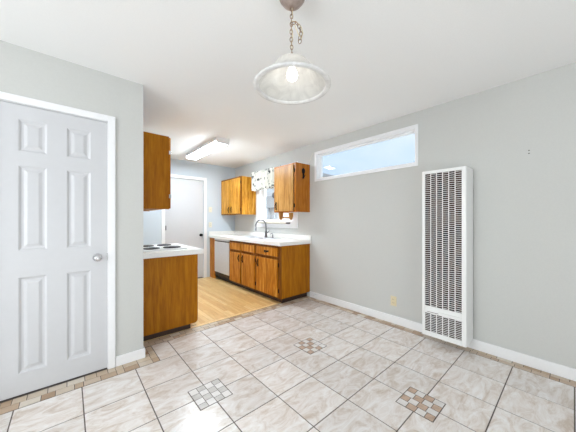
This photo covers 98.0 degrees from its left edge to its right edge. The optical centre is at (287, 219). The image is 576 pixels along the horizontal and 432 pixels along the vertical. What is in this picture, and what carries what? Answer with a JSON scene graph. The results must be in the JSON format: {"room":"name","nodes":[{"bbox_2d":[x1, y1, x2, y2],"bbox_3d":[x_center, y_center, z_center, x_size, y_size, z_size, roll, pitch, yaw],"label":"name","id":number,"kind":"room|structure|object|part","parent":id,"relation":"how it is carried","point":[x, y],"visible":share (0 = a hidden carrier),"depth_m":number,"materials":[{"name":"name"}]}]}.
{"room":"dining room","nodes":[
{"label":"dining room","id":0,"kind":"room"},
{"bbox_2d":[0,40,142,365],"bbox_3d":[-2.444,0.011,1.321,2.944,2.445,0.120,0,0,-41],"label":"wall","id":1,"kind":"structure","parent":0,"point":[25,72],"depth_m":2.13,"materials":[{"name":"paint"}]},
{"bbox_2d":[0,101,106,400],"bbox_3d":[-1.716,0.208,1.861,0.617,2.028,0.105,0,0,-41],"label":"door","id":2,"kind":"structure","parent":1,"relation":"in","point":[53,165],"depth_m":1.85,"materials":[{"name":"paint"}]},
{"bbox_3d":[-1.826,-0.594,1.794,0.145,0.225,0.010,0,0,-41],"label":"panel","id":3,"kind":"part","parent":2,"relation":"part of","materials":[{"name":"paint"}]},
{"bbox_3d":[-1.826,-0.084,1.794,0.145,0.595,0.010,0,0,-41],"label":"panel","id":4,"kind":"part","parent":2,"relation":"part of","materials":[{"name":"paint"}]},
{"bbox_3d":[-1.826,0.738,1.794,0.145,0.672,0.010,0,0,-41],"label":"panel","id":5,"kind":"part","parent":2,"relation":"part of","materials":[{"name":"paint"}]},
{"bbox_3d":[-1.636,-0.594,1.961,0.145,0.225,0.010,0,0,-41],"label":"panel","id":6,"kind":"part","parent":2,"relation":"part of","materials":[{"name":"paint"}]},
{"bbox_3d":[-1.636,-0.084,1.961,0.145,0.595,0.010,0,0,-41],"label":"panel","id":7,"kind":"part","parent":2,"relation":"part of","materials":[{"name":"paint"}]},
{"bbox_3d":[-1.636,0.738,1.961,0.145,0.672,0.010,0,0,-41],"label":"panel","id":8,"kind":"part","parent":2,"relation":"part of","materials":[{"name":"paint"}]},
{"bbox_3d":[-1.524,0.304,2.006,0.064,0.064,0.070,0,0,-41],"label":"knob","id":9,"kind":"part","parent":2,"relation":"part of","materials":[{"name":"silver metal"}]},
{"bbox_2d":[0,91,114,368],"bbox_3d":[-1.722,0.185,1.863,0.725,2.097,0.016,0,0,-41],"label":"trim","id":10,"kind":"structure","parent":1,"relation":"attached to","point":[3,95],"depth_m":2.07,"materials":[{"name":"paint"}]},
{"bbox_2d":[116,348,144,366],"bbox_3d":[-1.365,1.192,2.177,0.221,0.085,0.014,0,0,-41],"label":"baseboard","id":11,"kind":"structure","parent":1,"relation":"attached to","point":[129,357],"depth_m":2.17,"materials":[{"name":"paint"}]},
{"bbox_2d":[143,159,234,277],"bbox_3d":[-2.246,0.011,5.075,2.542,2.445,0.140,0,0,-41],"label":"wall","id":12,"kind":"structure","parent":0,"point":[214,174],"depth_m":5.42,"materials":[{"name":"paint"}]},
{"bbox_2d":[165,178,202,276],"bbox_3d":[-2.094,0.189,5.101,0.767,2.050,0.104,0,0,-41],"label":"door","id":13,"kind":"structure","parent":12,"relation":"in","point":[184,219],"depth_m":5.13,"materials":[{"name":"paint"}]},
{"bbox_2d":[161,174,206,277],"bbox_3d":[-2.093,0.164,5.105,0.900,2.140,0.016,0,0,-41],"label":"trim","id":14,"kind":"structure","parent":12,"relation":"attached to","point":[172,175],"depth_m":5.36,"materials":[{"name":"paint"}]},
{"bbox_2d":[0,0,575,167],"bbox_3d":[-0.762,-1.261,1.345,5.506,0.100,7.707,0,0,-41],"label":"ceiling","id":15,"kind":"structure","parent":0,"point":[196,63],"depth_m":1.81,"materials":[{"name":"paint"}]},
{"bbox_2d":[186,136,228,159],"bbox_3d":[-1.368,-1.167,4.159,0.208,0.088,1.250,0,0,-41],"label":"ceiling light","id":16,"kind":"object","parent":15,"relation":"attached to","point":[216,142],"visible":1,"depth_m":3.97,"materials":[{"name":"paint"}]},
{"bbox_2d":[253,0,330,104],"bbox_3d":[0.022,-0.959,1.341,0.411,0.502,0.411,0,0,-41],"label":"pendant lamp","id":17,"kind":"object","parent":15,"relation":"hanging from","point":[292,79],"visible":1,"depth_m":1.38,"materials":[{"name":"glass"}]},
{"bbox_3d":[0.019,-1.008,1.341,0.018,0.277,0.018,0,0,-41],"label":"chain","id":18,"kind":"part","parent":17,"relation":"part of","materials":[{"name":"gold metal"}]},
{"bbox_3d":[0.022,-0.785,1.341,0.398,0.138,0.398,0,0,-41],"label":"lamp shade","id":19,"kind":"part","parent":17,"relation":"part of","materials":[{"name":"white glass"}]},
{"bbox_3d":[0.022,-0.785,1.341,0.060,0.078,0.060,0,0,-41],"label":"bulb","id":20,"kind":"part","parent":17,"relation":"part of","materials":[{"name":"white glass"}]},
{"bbox_3d":[0.046,-1.003,1.341,0.065,0.121,0.019,0,0,0],"label":"spare chain","id":21,"kind":"part","parent":17,"relation":"part of","materials":[{"name":"gold metal"}]},
{"bbox_3d":[0.048,-1.008,1.341,0.068,0.267,0.004,0,0,0],"label":"cord","id":22,"kind":"part","parent":17,"relation":"part of","materials":[{"name":"gold metal"}]},
{"bbox_2d":[0,275,575,431],"bbox_3d":[-0.762,1.274,1.345,5.506,0.081,7.707,0,0,-41],"label":"floor","id":23,"kind":"structure","parent":0,"point":[307,363],"depth_m":1.88,"materials":[{"name":"tile"}]},
{"bbox_2d":[143,254,197,340],"bbox_3d":[-1.556,0.810,3.023,0.633,0.847,0.862,0,0,-41],"label":"base cabinet","id":24,"kind":"object","parent":23,"relation":"on","point":[170,284],"visible":0.8,"depth_m":2.69,"materials":[{"name":"brown wood"}]},
{"bbox_2d":[143,243,203,258],"bbox_3d":[-1.529,0.358,3.012,0.660,0.054,0.955,0,0,-41],"label":"countertop","id":25,"kind":"structure","parent":24,"relation":"on","point":[190,250],"depth_m":2.69,"materials":[{"name":"laminate"}]},
{"bbox_2d":[143,244,186,251],"bbox_3d":[-1.538,0.318,2.973,0.455,0.025,0.620,0,0,-41],"label":"cooktop","id":26,"kind":"object","parent":25,"relation":"in","point":[159,247],"visible":0.89,"depth_m":2.84,"materials":[{"name":"metal"}]},
{"bbox_3d":[-1.511,0.312,2.771,0.168,0.013,0.168,0,0,-41],"label":"burner","id":27,"kind":"part","parent":26,"relation":"part of","materials":[{"name":"black metal"}]},
{"bbox_3d":[-1.349,0.312,2.913,0.192,0.013,0.192,0,0,-41],"label":"burner","id":28,"kind":"part","parent":26,"relation":"part of","materials":[{"name":"black metal"}]},
{"bbox_2d":[210,238,215,277],"bbox_3d":[-1.403,0.806,5.556,0.581,0.856,0.243,0,0,-41],"label":"base cabinet","id":29,"kind":"object","parent":23,"relation":"on","point":[212,240],"visible":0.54,"depth_m":5.36,"materials":[{"name":"brown wood"}]},
{"bbox_2d":[215,238,232,283],"bbox_3d":[-1.116,0.809,5.218,0.593,0.850,0.620,0,0,-41],"label":"dishwasher","id":30,"kind":"object","parent":23,"relation":"on","point":[222,249],"visible":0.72,"depth_m":5.01,"materials":[{"name":"silver metal"}]},
{"bbox_3d":[-1.319,1.104,5.040,0.030,0.060,0.616,0,0,-41],"label":"access panel","id":31,"kind":"part","parent":30,"relation":"part of","materials":[{"name":"black metal"}]},
{"bbox_3d":[-1.323,0.756,5.036,0.042,0.625,0.620,0,0,-41],"label":"door","id":32,"kind":"part","parent":30,"relation":"part of","materials":[{"name":"silver metal"}]},
{"bbox_3d":[-1.323,0.404,5.036,0.042,0.040,0.620,0,0,-41],"label":"control panel","id":33,"kind":"part","parent":30,"relation":"part of","materials":[{"name":"silver metal"}]},
{"bbox_3d":[-1.272,1.184,5.082,0.015,0.100,0.616,0,0,-41],"label":"kick plate","id":34,"kind":"part","parent":30,"relation":"part of","materials":[{"name":"black metal"}]},
{"bbox_2d":[229,240,309,302],"bbox_3d":[-0.399,0.806,4.395,0.658,0.856,1.532,0,0,-41],"label":"base cabinet","id":35,"kind":"object","parent":23,"relation":"on","point":[281,274],"visible":0.91,"depth_m":3.93,"materials":[{"name":"brown wood"}]},
{"bbox_3d":[-0.978,0.480,4.617,0.018,0.128,0.397,0,0,-41],"label":"drawer","id":36,"kind":"part","parent":35,"relation":"part of","materials":[{"name":"brown wood"}]},
{"bbox_3d":[-0.978,0.863,4.617,0.018,0.547,0.397,0,0,-41],"label":"door","id":37,"kind":"part","parent":35,"relation":"part of","materials":[{"name":"brown wood"}]},
{"bbox_3d":[-0.686,0.480,4.283,0.018,0.128,0.417,0,0,-41],"label":"drawer","id":38,"kind":"part","parent":35,"relation":"part of","materials":[{"name":"brown wood"}]},
{"bbox_3d":[-0.686,0.863,4.283,0.018,0.547,0.417,0,0,-41],"label":"door","id":39,"kind":"part","parent":35,"relation":"part of","materials":[{"name":"brown wood"}]},
{"bbox_3d":[-0.603,0.766,4.217,0.020,0.776,1.532,0,0,-41],"label":"frame","id":40,"kind":"part","parent":35,"relation":"part of","materials":[{"name":"brown wood"}]},
{"bbox_2d":[208,231,310,245],"bbox_3d":[-0.679,0.313,4.722,0.648,0.128,2.454,0,0,-41],"label":"countertop","id":41,"kind":"structure","parent":35,"relation":"on","point":[286,239],"depth_m":4.42,"materials":[{"name":"laminate"}]},
{"bbox_2d":[238,236,280,239],"bbox_3d":[-0.567,0.407,4.615,0.440,0.164,0.850,0,0,-41],"label":"sink","id":42,"kind":"object","parent":41,"relation":"in","point":[248,237],"visible":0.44,"depth_m":4.64,"materials":[{"name":"white ceramic"}]},
{"bbox_2d":[255,219,269,236],"bbox_3d":[-0.468,0.153,4.607,0.281,0.343,0.153,0,0,-41],"label":"faucet","id":43,"kind":"object","parent":41,"relation":"on","point":[266,232],"visible":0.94,"depth_m":4.66,"materials":[{"name":"silver metal"}]},
{"bbox_3d":[-0.502,0.098,4.639,0.256,0.233,0.027,0,0,-41],"label":"spout","id":44,"kind":"part","parent":43,"relation":"part of","materials":[{"name":"silver metal"}]},
{"bbox_3d":[-0.330,0.480,3.877,0.018,0.128,0.543,0,0,-41],"label":"drawer","id":45,"kind":"part","parent":35,"relation":"part of","materials":[{"name":"brown wood"}]},
{"bbox_3d":[-0.330,0.863,3.877,0.018,0.547,0.543,0,0,-41],"label":"door","id":46,"kind":"part","parent":35,"relation":"part of","materials":[{"name":"brown wood"}]},
{"bbox_2d":[235,62,575,368],"bbox_3d":[1.256,0.011,3.113,0.140,2.445,7.707,0,0,-41],"label":"wall","id":47,"kind":"structure","parent":0,"point":[365,230],"depth_m":2.33,"materials":[{"name":"paint"}]},
{"bbox_2d":[221,176,255,214],"bbox_3d":[-1.099,-0.494,5.391,0.398,0.767,0.853,0,0,-41],"label":"upper cabinet","id":48,"kind":"object","parent":47,"relation":"attached to","point":[237,196],"visible":1,"depth_m":5.13,"materials":[{"name":"brown wood"}]},
{"bbox_3d":[-1.354,-0.488,5.441,0.018,0.719,0.390,0,0,-41],"label":"door","id":49,"kind":"part","parent":48,"relation":"part of","materials":[{"name":"brown wood"}]},
{"bbox_3d":[-1.205,-0.494,5.298,0.020,0.767,0.853,0,0,-41],"label":"frame","id":50,"kind":"part","parent":48,"relation":"part of","materials":[{"name":"brown wood"}]},
{"bbox_3d":[-1.083,-0.488,5.131,0.018,0.719,0.385,0,0,-41],"label":"door","id":51,"kind":"part","parent":48,"relation":"part of","materials":[{"name":"brown wood"}]},
{"bbox_2d":[209,231,310,240],"bbox_3d":[-0.675,0.289,4.725,0.638,0.080,2.454,0,0,-41],"label":"backsplash","id":52,"kind":"structure","parent":47,"relation":"attached to","point":[276,235],"depth_m":4.96,"materials":[{"name":"laminate"}]},
{"bbox_2d":[257,161,297,228],"bbox_3d":[-0.187,-0.426,4.749,0.153,1.140,1.230,0,0,-41],"label":"window","id":53,"kind":"structure","parent":47,"relation":"in","point":[261,194],"depth_m":5.03,"materials":[{"name":"paint"}]},
{"bbox_2d":[251,165,280,190],"bbox_3d":[-0.395,-0.766,4.773,0.152,0.391,0.990,0,0,-41],"label":"valance","id":54,"kind":"object","parent":53,"relation":"hanging from","point":[262,179],"visible":0.86,"depth_m":4.77,"materials":[{"name":"fabric"}]},
{"bbox_2d":[258,222,289,223],"bbox_3d":[-0.277,0.053,4.660,0.097,0.030,0.885,0,0,-41],"label":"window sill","id":55,"kind":"structure","parent":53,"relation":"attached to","point":[258,222],"depth_m":4.53,"materials":[{"name":"white paint"}]},
{"bbox_3d":[-0.174,-0.426,4.760,0.040,0.896,0.986,0,0,-41],"label":"frame","id":56,"kind":"part","parent":53,"relation":"part of","materials":[{"name":"paint"}]},
{"bbox_2d":[274,162,309,212],"bbox_3d":[0.042,-0.507,4.117,0.361,0.762,0.532,0,0,-41],"label":"upper cabinet","id":57,"kind":"object","parent":47,"relation":"attached to","point":[291,191],"visible":1,"depth_m":3.96,"materials":[{"name":"brown wood"}]},
{"bbox_3d":[-0.068,-0.501,4.029,0.018,0.714,0.459,0,0,-41],"label":"door","id":58,"kind":"part","parent":57,"relation":"part of","materials":[{"name":"brown wood"}]},
{"bbox_3d":[-0.050,-0.507,4.036,0.020,0.762,0.532,0,0,-41],"label":"frame","id":59,"kind":"part","parent":57,"relation":"part of","materials":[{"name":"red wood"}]},
{"bbox_2d":[279,212,292,219],"bbox_3d":[-0.037,-0.063,4.222,0.090,0.124,0.282,0,0,-41],"label":"paper towel holder","id":60,"kind":"object","parent":57,"relation":"attached to","point":[290,217],"visible":1,"depth_m":4.14,"materials":[{"name":"brown wood"}]},
{"bbox_2d":[315,124,417,181],"bbox_3d":[0.986,-0.836,3.410,0.153,0.462,1.552,0,0,-41],"label":"window","id":61,"kind":"structure","parent":47,"relation":"in","point":[412,129],"depth_m":3.28,"materials":[{"name":"paint"}]},
{"bbox_2d":[391,296,396,306],"bbox_3d":[1.261,0.969,2.993,0.009,0.116,0.072,0,0,-41],"label":"power outlet","id":62,"kind":"object","parent":47,"relation":"attached to","point":[393,298],"visible":1,"depth_m":2.99,"materials":[{"name":"beige plastic"}]},
{"bbox_2d":[310,291,575,380],"bbox_3d":[1.999,1.188,2.147,0.016,0.093,4.995,0,0,-41],"label":"baseboard","id":63,"kind":"structure","parent":47,"relation":"attached to","point":[560,370],"depth_m":2.31,"materials":[{"name":"paint"}]},
{"bbox_2d":[422,166,472,346],"bbox_3d":[1.560,0.330,2.459,0.232,1.632,0.374,0,0,-41],"label":"wall heater","id":64,"kind":"object","parent":47,"relation":"attached to","point":[447,194],"visible":1,"depth_m":2.38,"materials":[{"name":"metal"}]},
{"bbox_2d":[425,170,461,312],"bbox_3d":[1.475,0.197,2.389,0.005,1.305,0.310,0,0,-41],"label":"grille","id":65,"kind":"object","parent":64,"relation":"attached to","point":[443,188],"depth_m":2.39,"materials":[{"name":"metal"}]},
{"bbox_2d":[425,313,461,339],"bbox_3d":[1.475,1.010,2.389,0.005,0.177,0.310,0,0,-41],"label":"grille","id":66,"kind":"object","parent":64,"relation":"attached to","point":[437,324],"depth_m":2.39,"materials":[{"name":"metal"}]},
{"bbox_3d":[1.565,0.330,2.463,0.218,1.632,0.374,0,0,-41],"label":"casing","id":67,"kind":"part","parent":64,"relation":"part of","materials":[{"name":"metal"}]},
{"bbox_3d":[-2.266,0.012,3.260,0.120,2.445,2.563,0,0,-41],"label":"wall","id":68,"kind":"structure","parent":0,"visible":0},
{"bbox_2d":[143,131,170,210],"bbox_3d":[-1.677,-0.506,2.930,0.329,0.780,0.882,0,0,-41],"label":"upper cabinet","id":69,"kind":"object","parent":68,"relation":"attached to","point":[156,148],"visible":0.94,"depth_m":2.61,"materials":[{"name":"brown wood"}]},
{"bbox_3d":[-1.418,-0.506,2.865,0.018,0.764,0.431,0,0,-41],"label":"door","id":70,"kind":"part","parent":69,"relation":"part of","materials":[{"name":"brown wood"}]},
{"label":"outside","id":71,"kind":"structure","parent":0,"visible":0},
{"bbox_3d":[2.421,1.434,8.769,8.800,0.200,18.000,0,0,-41],"label":"ground","id":72,"kind":"structure","parent":71,"visible":0},
{"bbox_2d":[266,173,334,218],"bbox_3d":[-0.114,0.019,8.476,2.300,2.630,3.800,0,0,-41],"label":"building","id":73,"kind":"structure","parent":72,"relation":"on","point":[269,191],"depth_m":7.35,"materials":[{"name":"white"}]},
{"bbox_2d":[266,193,274,218],"bbox_3d":[-0.478,0.272,7.216,0.161,2.105,0.555,0,0,-41],"label":"meter box","id":74,"kind":"object","parent":73,"relation":"attached to","point":[269,199],"visible":0.36,"depth_m":7.21,"materials":[{"name":"silver metal"}]}
]}

